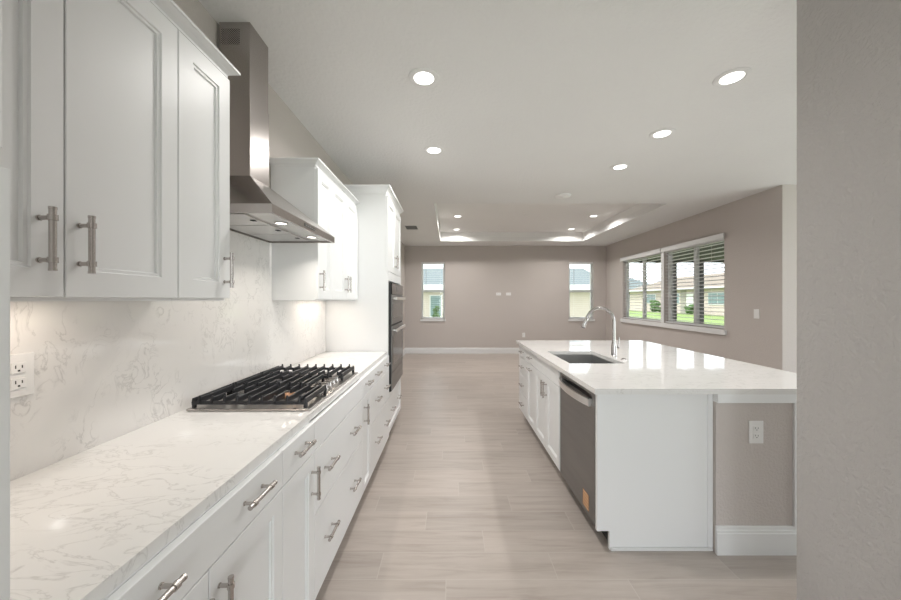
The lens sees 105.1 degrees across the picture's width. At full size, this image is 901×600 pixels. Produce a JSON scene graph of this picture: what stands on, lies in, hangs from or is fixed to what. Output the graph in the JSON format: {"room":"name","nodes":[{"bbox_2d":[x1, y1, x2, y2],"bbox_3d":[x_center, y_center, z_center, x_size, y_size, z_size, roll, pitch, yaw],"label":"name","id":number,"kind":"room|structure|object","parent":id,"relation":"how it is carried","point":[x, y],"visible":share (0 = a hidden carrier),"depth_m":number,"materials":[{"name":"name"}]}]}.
{"room":"kitchen","nodes":[
{"label":"kitchen","id":0,"kind":"room"},
{"bbox_2d":[173,0,404,348],"bbox_3d":[-1.265,-0.007,2.715,0.150,2.815,12.630,0,0,0],"label":"wall","id":1,"kind":"structure","parent":0,"point":[288,137],"depth_m":2.46,"materials":[{"name":"beige paint"}]},
{"bbox_2d":[0,0,1,147],"bbox_3d":[-0.890,-0.532,0.006,0.595,0.704,0.912,0,0,0],"label":"upper cabinet","id":2,"kind":"object","parent":1,"relation":"attached to","point":[0,0],"visible":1,"depth_m":0.46,"materials":[{"name":"white paint"}]},
{"bbox_2d":[0,0,183,300],"bbox_3d":[-1.012,-0.461,0.786,0.350,0.928,0.646,0,0,0],"label":"upper cabinet","id":3,"kind":"object","parent":1,"relation":"attached to","point":[89,149],"visible":1,"depth_m":0.84,"materials":[{"name":"white paint"}]},
{"bbox_2d":[10,300,325,480],"bbox_3d":[-1.184,0.245,1.860,0.012,0.482,2.792,0,0,0],"label":"backsplash","id":4,"kind":"structure","parent":1,"relation":"attached to","point":[104,371],"depth_m":1.26,"materials":[{"name":"white stone"}]},
{"bbox_2d":[10,352,33,398],"bbox_3d":[-1.173,0.205,0.935,0.009,0.118,0.075,0,0,0],"label":"wall outlet","id":5,"kind":"object","parent":4,"relation":"attached to","point":[22,364],"visible":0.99,"depth_m":0.94,"materials":[{"name":"white plastic"}]},
{"bbox_2d":[11,362,25,374],"bbox_3d":[-1.171,0.184,0.935,0.002,0.029,0.033,0,0,0],"label":"receptacle","id":6,"kind":"object","parent":5,"relation":"attached to","point":[17,368],"depth_m":0.93,"materials":[{"name":"white plastic"}]},
{"bbox_2d":[11,377,25,389],"bbox_3d":[-1.171,0.226,0.935,0.002,0.029,0.033,0,0,0],"label":"receptacle","id":7,"kind":"object","parent":5,"relation":"attached to","point":[17,383],"depth_m":0.93,"materials":[{"name":"white plastic"}]},
{"bbox_2d":[172,13,240,300],"bbox_3d":[-1.012,-0.461,1.258,0.350,0.928,0.299,0,0,0],"label":"upper cabinet","id":8,"kind":"object","parent":1,"relation":"attached to","point":[205,258],"visible":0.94,"depth_m":1.23,"materials":[{"name":"white paint"}]},
{"bbox_2d":[225,231,271,300],"bbox_3d":[-1.184,-0.193,1.824,0.012,0.394,0.900,0,0,0],"label":"backsplash","id":9,"kind":"structure","parent":1,"relation":"attached to","point":[253,257],"depth_m":2.03,"materials":[{"name":"white stone"}]},
{"bbox_2d":[219,22,334,242],"bbox_3d":[-0.964,-0.892,1.850,0.426,1.044,0.786,0,0,0],"label":"range hood","id":10,"kind":"object","parent":1,"relation":"attached to","point":[257,211],"visible":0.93,"depth_m":1.75,"materials":[{"name":"silver metal"}]},
{"bbox_2d":[221,29,239,43],"bbox_3d":[-1.119,-1.340,1.754,0.092,0.080,0.001,0,0,0],"label":"vent grille","id":11,"kind":"object","parent":10,"relation":"attached to","point":[228,36],"depth_m":1.75,"materials":[{"name":"metal"}]},
{"bbox_2d":[269,158,334,299],"bbox_3d":[-1.012,-0.461,2.400,0.350,0.928,0.320,0,0,0],"label":"upper cabinet","id":12,"kind":"object","parent":1,"relation":"attached to","point":[300,271],"visible":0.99,"depth_m":2.28,"materials":[{"name":"white paint"}]},
{"bbox_2d":[330,176,359,299],"bbox_3d":[-1.012,-0.461,2.908,0.350,0.928,0.696,0,0,0],"label":"upper cabinet","id":13,"kind":"object","parent":1,"relation":"attached to","point":[344,209],"visible":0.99,"depth_m":2.85,"materials":[{"name":"white paint"}]},
{"bbox_2d":[199,0,796,245],"bbox_3d":[2.905,-1.465,2.715,8.490,0.100,12.930,0,0,0],"label":"ceiling","id":14,"kind":"structure","parent":0,"point":[531,101],"depth_m":2.40,"materials":[{"name":"white paint"}]},
{"bbox_2d":[404,225,418,229],"bbox_3d":[-0.760,-1.412,6.730,0.240,0.006,0.360,0,0,0],"label":"ceiling vent","id":15,"kind":"object","parent":14,"relation":"in","point":[408,227],"visible":1,"depth_m":6.72,"materials":[{"name":"white metal"}]},
{"bbox_2d":[408,67,438,87],"bbox_3d":[-0.169,-1.410,2.195,0.196,0.009,0.196,0,0,0],"label":"recessed light","id":16,"kind":"object","parent":14,"relation":"in","point":[424,77],"visible":1,"depth_m":2.18,"materials":[{"name":"white"}]},
{"bbox_2d":[424,145,443,154],"bbox_3d":[-0.156,-1.410,3.255,0.196,0.009,0.196,0,0,0],"label":"recessed light","id":17,"kind":"object","parent":14,"relation":"in","point":[433,149],"visible":1,"depth_m":3.25,"materials":[{"name":"white"}]},
{"bbox_2d":[555,193,570,198],"bbox_3d":[1.520,-1.398,4.670,0.210,0.033,0.210,0,0,0],"label":"smoke detector","id":18,"kind":"object","parent":14,"relation":"attached to","point":[562,195],"visible":1,"depth_m":4.63,"materials":[{"name":"white plastic"}]},
{"bbox_2d":[610,163,629,169],"bbox_3d":[1.800,-1.410,3.660,0.196,0.009,0.196,0,0,0],"label":"recessed light","id":19,"kind":"object","parent":14,"relation":"in","point":[620,166],"visible":1,"depth_m":3.64,"materials":[{"name":"white"}]},
{"bbox_2d":[649,128,675,138],"bbox_3d":[1.797,-1.410,2.930,0.196,0.009,0.196,0,0,0],"label":"recessed light","id":20,"kind":"object","parent":14,"relation":"in","point":[664,132],"visible":1,"depth_m":2.92,"materials":[{"name":"white"}]},
{"bbox_2d":[713,67,751,86],"bbox_3d":[1.786,-1.410,2.190,0.196,0.009,0.196,0,0,0],"label":"recessed light","id":21,"kind":"object","parent":14,"relation":"in","point":[736,75],"visible":1,"depth_m":2.18,"materials":[{"name":"white"}]},
{"bbox_2d":[405,246,605,347],"bbox_3d":[1.440,-0.007,9.105,5.560,2.815,0.150,0,0,0],"label":"wall","id":22,"kind":"structure","parent":0,"point":[536,278],"depth_m":9.03,"materials":[{"name":"beige paint"}]},
{"bbox_2d":[420,319,445,320],"bbox_3d":[-0.457,0.527,9.015,0.666,0.055,0.030,0,0,0],"label":"trim","id":23,"kind":"structure","parent":22,"relation":"attached to","point":[420,319],"depth_m":9.00,"materials":[{"name":"white paint"}]},
{"bbox_2d":[422,264,444,318],"bbox_3d":[-0.457,-0.247,9.133,0.616,1.495,0.055,0,0,0],"label":"window","id":24,"kind":"structure","parent":22,"relation":"in","point":[443,290],"depth_m":9.11,"materials":[{"name":"white paint"}]},
{"bbox_2d":[422,262,444,318],"bbox_3d":[-0.457,-0.251,9.061,0.600,1.481,0.064,0,0,0],"label":"window blind","id":25,"kind":"object","parent":24,"relation":"attached to","point":[422,262],"visible":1,"depth_m":9.04,"materials":[{"name":"white paint"}]},
{"bbox_2d":[405,348,518,353],"bbox_3d":[1.440,1.324,9.023,5.260,0.152,0.015,0,0,0],"label":"baseboard","id":26,"kind":"structure","parent":22,"relation":"attached to","point":[408,350],"depth_m":9.02,"materials":[{"name":"white paint"}]},
{"bbox_2d":[569,264,591,317],"bbox_3d":[3.422,-0.247,9.133,0.645,1.495,0.055,0,0,0],"label":"window","id":27,"kind":"structure","parent":22,"relation":"in","point":[590,290],"depth_m":9.11,"materials":[{"name":"white paint"}]},
{"bbox_2d":[569,262,592,318],"bbox_3d":[3.422,-0.251,9.061,0.629,1.481,0.064,0,0,0],"label":"window frame","id":28,"kind":"structure","parent":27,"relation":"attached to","point":[573,263],"depth_m":9.04,"materials":[{"name":"white paint"}]},
{"bbox_2d":[568,319,594,320],"bbox_3d":[3.422,0.527,9.015,0.695,0.055,0.030,0,0,0],"label":"trim","id":29,"kind":"structure","parent":22,"relation":"attached to","point":[568,319],"depth_m":9.00,"materials":[{"name":"white paint"}]},
{"bbox_2d":[435,204,650,236],"bbox_3d":[1.470,-1.613,6.675,3.580,0.195,3.390,0,0,0],"label":"ceiling","id":30,"kind":"structure","parent":0,"point":[478,220],"depth_m":6.90,"materials":[{"name":"white paint"}]},
{"bbox_2d":[315,354,796,599],"bbox_3d":[2.905,1.460,2.715,8.490,0.120,12.930,0,0,0],"label":"floor","id":31,"kind":"structure","parent":0,"point":[462,499],"depth_m":2.10,"materials":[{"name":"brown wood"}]},
{"bbox_2d":[0,166,9,599],"bbox_3d":[-0.888,0.613,0.452,0.600,1.575,0.020,0,0,0],"label":"panel","id":32,"kind":"object","parent":31,"relation":"on","point":[4,172],"visible":1,"depth_m":0.46,"materials":[{"name":"white paint"}]},
{"bbox_2d":[102,450,281,599],"bbox_3d":[-0.865,0.959,0.829,0.647,0.883,0.730,0,0,0],"label":"base cabinet","id":33,"kind":"object","parent":31,"relation":"on","point":[232,550],"visible":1,"depth_m":0.90,"materials":[{"name":"white paint"}]},
{"bbox_2d":[10,351,386,599],"bbox_3d":[-0.894,0.501,1.860,0.588,0.030,2.792,0,0,0],"label":"countertop","id":34,"kind":"structure","parent":33,"relation":"on","point":[82,523],"depth_m":0.89,"materials":[{"name":"white stone"}]},
{"bbox_2d":[186,364,357,410],"bbox_3d":[-0.883,0.476,1.897,0.543,0.111,0.787,0,0,0],"label":"cooktop","id":35,"kind":"object","parent":34,"relation":"in","point":[301,388],"visible":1,"depth_m":1.68,"materials":[{"name":"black metal"}]},
{"bbox_2d":[277,421,320,599],"bbox_3d":[-0.865,0.959,1.333,0.647,0.883,0.278,0,0,0],"label":"base cabinet","id":36,"kind":"object","parent":31,"relation":"on","point":[298,472],"visible":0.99,"depth_m":1.34,"materials":[{"name":"white paint"}]},
{"bbox_2d":[310,379,362,599],"bbox_3d":[-0.865,0.961,1.876,0.647,0.878,0.805,0,0,0],"label":"base cabinet","id":37,"kind":"object","parent":31,"relation":"on","point":[338,428],"visible":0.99,"depth_m":1.75,"materials":[{"name":"white paint"}]},
{"bbox_2d":[326,185,402,431],"bbox_3d":[-0.871,0.162,3.683,0.635,2.477,0.933,0,0,0],"label":"tall cabinet","id":38,"kind":"object","parent":31,"relation":"on","point":[362,323],"visible":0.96,"depth_m":3.26,"materials":[{"name":"white paint"}]},
{"bbox_2d":[389,282,404,391],"bbox_3d":[-0.825,0.357,3.683,0.610,1.055,0.763,0,0,0],"label":"wall oven","id":39,"kind":"object","parent":38,"relation":"in","point":[396,326],"visible":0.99,"depth_m":3.51,"materials":[{"name":"black metal"}]},
{"bbox_2d":[357,371,373,492],"bbox_3d":[-0.865,0.959,2.393,0.647,0.883,0.228,0,0,0],"label":"base cabinet","id":40,"kind":"object","parent":31,"relation":"on","point":[366,377],"visible":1,"depth_m":2.41,"materials":[{"name":"white paint"}]},
{"bbox_2d":[368,355,390,474],"bbox_3d":[-0.865,0.959,2.883,0.647,0.883,0.749,0,0,0],"label":"base cabinet","id":41,"kind":"object","parent":31,"relation":"on","point":[380,421],"visible":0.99,"depth_m":2.82,"materials":[{"name":"white paint"}]},
{"bbox_2d":[518,345,526,418],"bbox_3d":[1.122,0.959,3.908,0.681,0.883,0.414,0,0,0],"label":"base cabinet","id":42,"kind":"object","parent":31,"relation":"on","point":[522,365],"visible":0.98,"depth_m":3.88,"materials":[{"name":"white paint"}]},
{"bbox_2d":[516,340,796,393],"bbox_3d":[1.545,0.501,3.022,1.510,0.030,2.275,0,0,0],"label":"countertop","id":43,"kind":"structure","parent":42,"relation":"on","point":[649,367],"depth_m":2.38,"materials":[{"name":"white stone"}]},
{"bbox_2d":[553,354,614,363],"bbox_3d":[1.127,0.621,2.955,0.445,0.208,0.650,0,0,0],"label":"sink","id":44,"kind":"object","parent":43,"relation":"in","point":[570,358],"visible":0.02,"depth_m":3.27,"materials":[{"name":"silver metal"}]},
{"bbox_2d":[581,307,619,356],"bbox_3d":[1.288,0.271,2.960,0.329,0.430,0.054,0,0,0],"label":"faucet","id":45,"kind":"object","parent":43,"relation":"on","point":[614,347],"visible":1,"depth_m":2.95,"materials":[{"name":"grey metal"}]},
{"bbox_2d":[526,350,534,431],"bbox_3d":[1.122,0.959,3.522,0.681,0.883,0.354,0,0,0],"label":"base cabinet","id":46,"kind":"object","parent":31,"relation":"on","point":[530,357],"visible":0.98,"depth_m":3.54,"materials":[{"name":"white paint"}]},
{"bbox_2d":[535,356,559,470],"bbox_3d":[1.122,0.959,2.973,0.680,0.883,0.744,0,0,0],"label":"base cabinet","id":47,"kind":"object","parent":31,"relation":"on","point":[547,387],"visible":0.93,"depth_m":2.90,"materials":[{"name":"white paint"}]},
{"bbox_2d":[559,372,607,540],"bbox_3d":[1.108,0.960,2.280,0.664,0.856,0.627,0,0,0],"label":"dishwasher","id":48,"kind":"object","parent":31,"relation":"on","point":[577,403],"visible":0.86,"depth_m":2.20,"materials":[{"name":"grey metal"}]},
{"bbox_2d":[596,394,712,550],"bbox_3d":[1.142,0.959,1.936,0.644,0.883,0.032,0,0,0],"label":"island end panel","id":49,"kind":"object","parent":31,"relation":"on","point":[654,452],"visible":0.84,"depth_m":1.93,"materials":[{"name":"white paint"}]},
{"bbox_2d":[606,189,770,367],"bbox_3d":[4.145,-0.007,6.705,0.150,2.815,4.650,0,0,0],"label":"wall","id":50,"kind":"structure","parent":0,"point":[745,223],"depth_m":5.05,"materials":[{"name":"beige paint"}]},
{"bbox_2d":[626,256,660,321],"bbox_3d":[4.173,-0.255,7.415,0.055,1.380,1.490,0,0,0],"label":"window","id":51,"kind":"structure","parent":50,"relation":"in","point":[627,279],"depth_m":7.41,"materials":[{"name":"white paint"}]},
{"bbox_2d":[620,248,660,321],"bbox_3d":[4.080,-0.284,7.415,0.111,1.418,1.564,0,0,0],"label":"window blind","id":52,"kind":"object","parent":51,"relation":"attached to","point":[656,252],"visible":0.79,"depth_m":7.35,"materials":[{"name":"white paint"}]},
{"bbox_2d":[661,252,663,322],"bbox_3d":[4.067,-0.255,6.620,0.006,1.380,0.090,0,0,0],"label":"trim","id":53,"kind":"structure","parent":50,"relation":"attached to","point":[662,253],"depth_m":6.61,"materials":[{"name":"white paint"}]},
{"bbox_2d":[620,319,726,334],"bbox_3d":[4.052,0.480,6.640,0.034,0.080,3.120,0,0,0],"label":"trim","id":54,"kind":"structure","parent":50,"relation":"attached to","point":[665,325],"depth_m":6.05,"materials":[{"name":"white paint"}]},
{"bbox_2d":[668,241,723,328],"bbox_3d":[4.173,-0.255,5.850,0.055,1.380,1.440,0,0,0],"label":"window","id":55,"kind":"structure","parent":50,"relation":"in","point":[670,299],"depth_m":5.86,"materials":[{"name":"white paint"}]},
{"bbox_2d":[661,233,723,327],"bbox_3d":[4.080,-0.284,5.850,0.111,1.418,1.514,0,0,0],"label":"window blind","id":56,"kind":"object","parent":55,"relation":"attached to","point":[716,238],"visible":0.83,"depth_m":5.73,"materials":[{"name":"white paint"}]},
{"bbox_2d":[754,309,758,318],"bbox_3d":[4.066,0.184,4.585,0.008,0.125,0.080,0,0,0],"label":"wall switch","id":57,"kind":"object","parent":50,"relation":"attached to","point":[756,311],"visible":1,"depth_m":4.58,"materials":[{"name":"white plastic"}]},
{"bbox_2d":[771,185,796,372],"bbox_3d":[5.610,-0.007,4.305,3.080,2.815,0.150,0,0,0],"label":"wall","id":58,"kind":"structure","parent":0,"point":[783,197],"depth_m":4.23,"materials":[{"name":"beige paint"}]},
{"bbox_2d":[713,0,900,599],"bbox_3d":[1.681,-0.007,1.250,0.430,2.815,5.700,0,0,0],"label":"wall","id":59,"kind":"structure","parent":0,"point":[849,51],"depth_m":1.33,"materials":[{"name":"grey paint"}]},
{"bbox_2d":[713,394,796,402],"bbox_3d":[1.687,0.540,3.000,0.442,0.048,2.220,0,0,0],"label":"trim","id":60,"kind":"structure","parent":59,"relation":"on","point":[719,398],"depth_m":1.89,"materials":[{"name":"white paint"}]},
{"bbox_2d":[715,525,796,555],"bbox_3d":[1.689,1.323,1.897,0.454,0.155,0.015,0,0,0],"label":"baseboard","id":61,"kind":"structure","parent":59,"relation":"attached to","point":[730,540],"depth_m":1.89,"materials":[{"name":"white paint"}]},
{"bbox_2d":[749,421,762,442],"bbox_3d":[1.684,0.728,1.900,0.079,0.124,0.009,0,0,0],"label":"wall outlet","id":62,"kind":"object","parent":59,"relation":"attached to","point":[755,427],"visible":1,"depth_m":1.90,"materials":[{"name":"white plastic"}]},
{"bbox_2d":[754,426,759,430],"bbox_3d":[1.684,0.707,1.898,0.033,0.029,0.002,0,0,0],"label":"receptacle","id":63,"kind":"object","parent":62,"relation":"attached to","point":[756,428],"depth_m":1.90,"materials":[{"name":"grey plastic"}]},
{"bbox_2d":[754,433,759,438],"bbox_3d":[1.684,0.749,1.898,0.033,0.029,0.002,0,0,0],"label":"receptacle","id":64,"kind":"object","parent":62,"relation":"attached to","point":[756,435],"depth_m":1.90,"materials":[{"name":"grey plastic"}]},
{"bbox_2d":[792,403,796,526],"bbox_3d":[1.895,0.905,1.899,0.014,0.681,0.012,0,0,0],"label":"trim","id":65,"kind":"structure","parent":59,"relation":"attached to","point":[794,405],"depth_m":1.89,"materials":[{"name":"white paint"}]},
{"label":"outside","id":66,"kind":"structure","parent":0,"visible":0},
{"bbox_2d":[629,309,723,324],"bbox_3d":[15.000,1.640,45.000,150.000,0.220,150.000,0,0,0],"label":"lawn","id":67,"kind":"structure","parent":66,"point":[654,315],"depth_m":31.99,"materials":[{"name":"green plant"}]},
{"bbox_2d":[432,306,439,316],"bbox_3d":[-0.925,0.909,22.310,0.495,1.093,0.513,0,0,-28],"label":"shrub","id":68,"kind":"object","parent":67,"relation":"on","point":[436,309],"visible":0.82,"depth_m":22.21,"materials":[{"name":"green plant"}]},
{"bbox_2d":[423,268,589,316],"bbox_3d":[-1.750,-0.560,28.950,25.900,4.180,11.100,0,0,0],"label":"house","id":69,"kind":"structure","parent":67,"relation":"on","point":[429,274],"depth_m":24.00,"materials":[{"name":"beige paint"}]},
{"bbox_2d":[629,279,648,308],"bbox_3d":[32.500,-1.235,67.000,12.400,5.530,15.400,0,0,0],"label":"house","id":70,"kind":"structure","parent":67,"relation":"on","point":[631,280],"depth_m":60.83,"materials":[{"name":"blue paint"}]},
{"bbox_2d":[650,300,660,311],"bbox_3d":[26.008,0.772,43.663,1.506,1.629,1.270,0,0,37],"label":"shrub","id":71,"kind":"object","parent":67,"relation":"on","point":[654,306],"visible":0.98,"depth_m":43.46,"materials":[{"name":"green plant"}]},
{"bbox_2d":[629,273,723,314],"bbox_3d":[31.975,-0.835,39.000,11.450,4.730,27.400,0,0,0],"label":"house","id":72,"kind":"structure","parent":67,"relation":"on","point":[717,298],"depth_m":39.88,"materials":[{"name":"beige paint"}]},
{"bbox_2d":[684,304,693,313],"bbox_3d":[25.934,0.985,37.341,1.036,1.073,1.132,0,0,-25],"label":"shrub","id":73,"kind":"object","parent":67,"relation":"on","point":[691,306],"visible":0.75,"depth_m":37.19,"materials":[{"name":"green plant"}]},
{"bbox_3d":[6.865,1.480,7.615,5.270,0.100,6.370,0,0,0],"label":"patio slab","id":74,"kind":"object","parent":67,"relation":"on","visible":0},
{"bbox_2d":[630,242,723,322],"bbox_3d":[6.835,0.075,7.670,5.130,2.910,6.280,0,0,0],"label":"patio cover","id":75,"kind":"object","parent":74,"relation":"on","point":[701,299],"visible":0.16,"depth_m":10.66,"materials":[{"name":"grey"}]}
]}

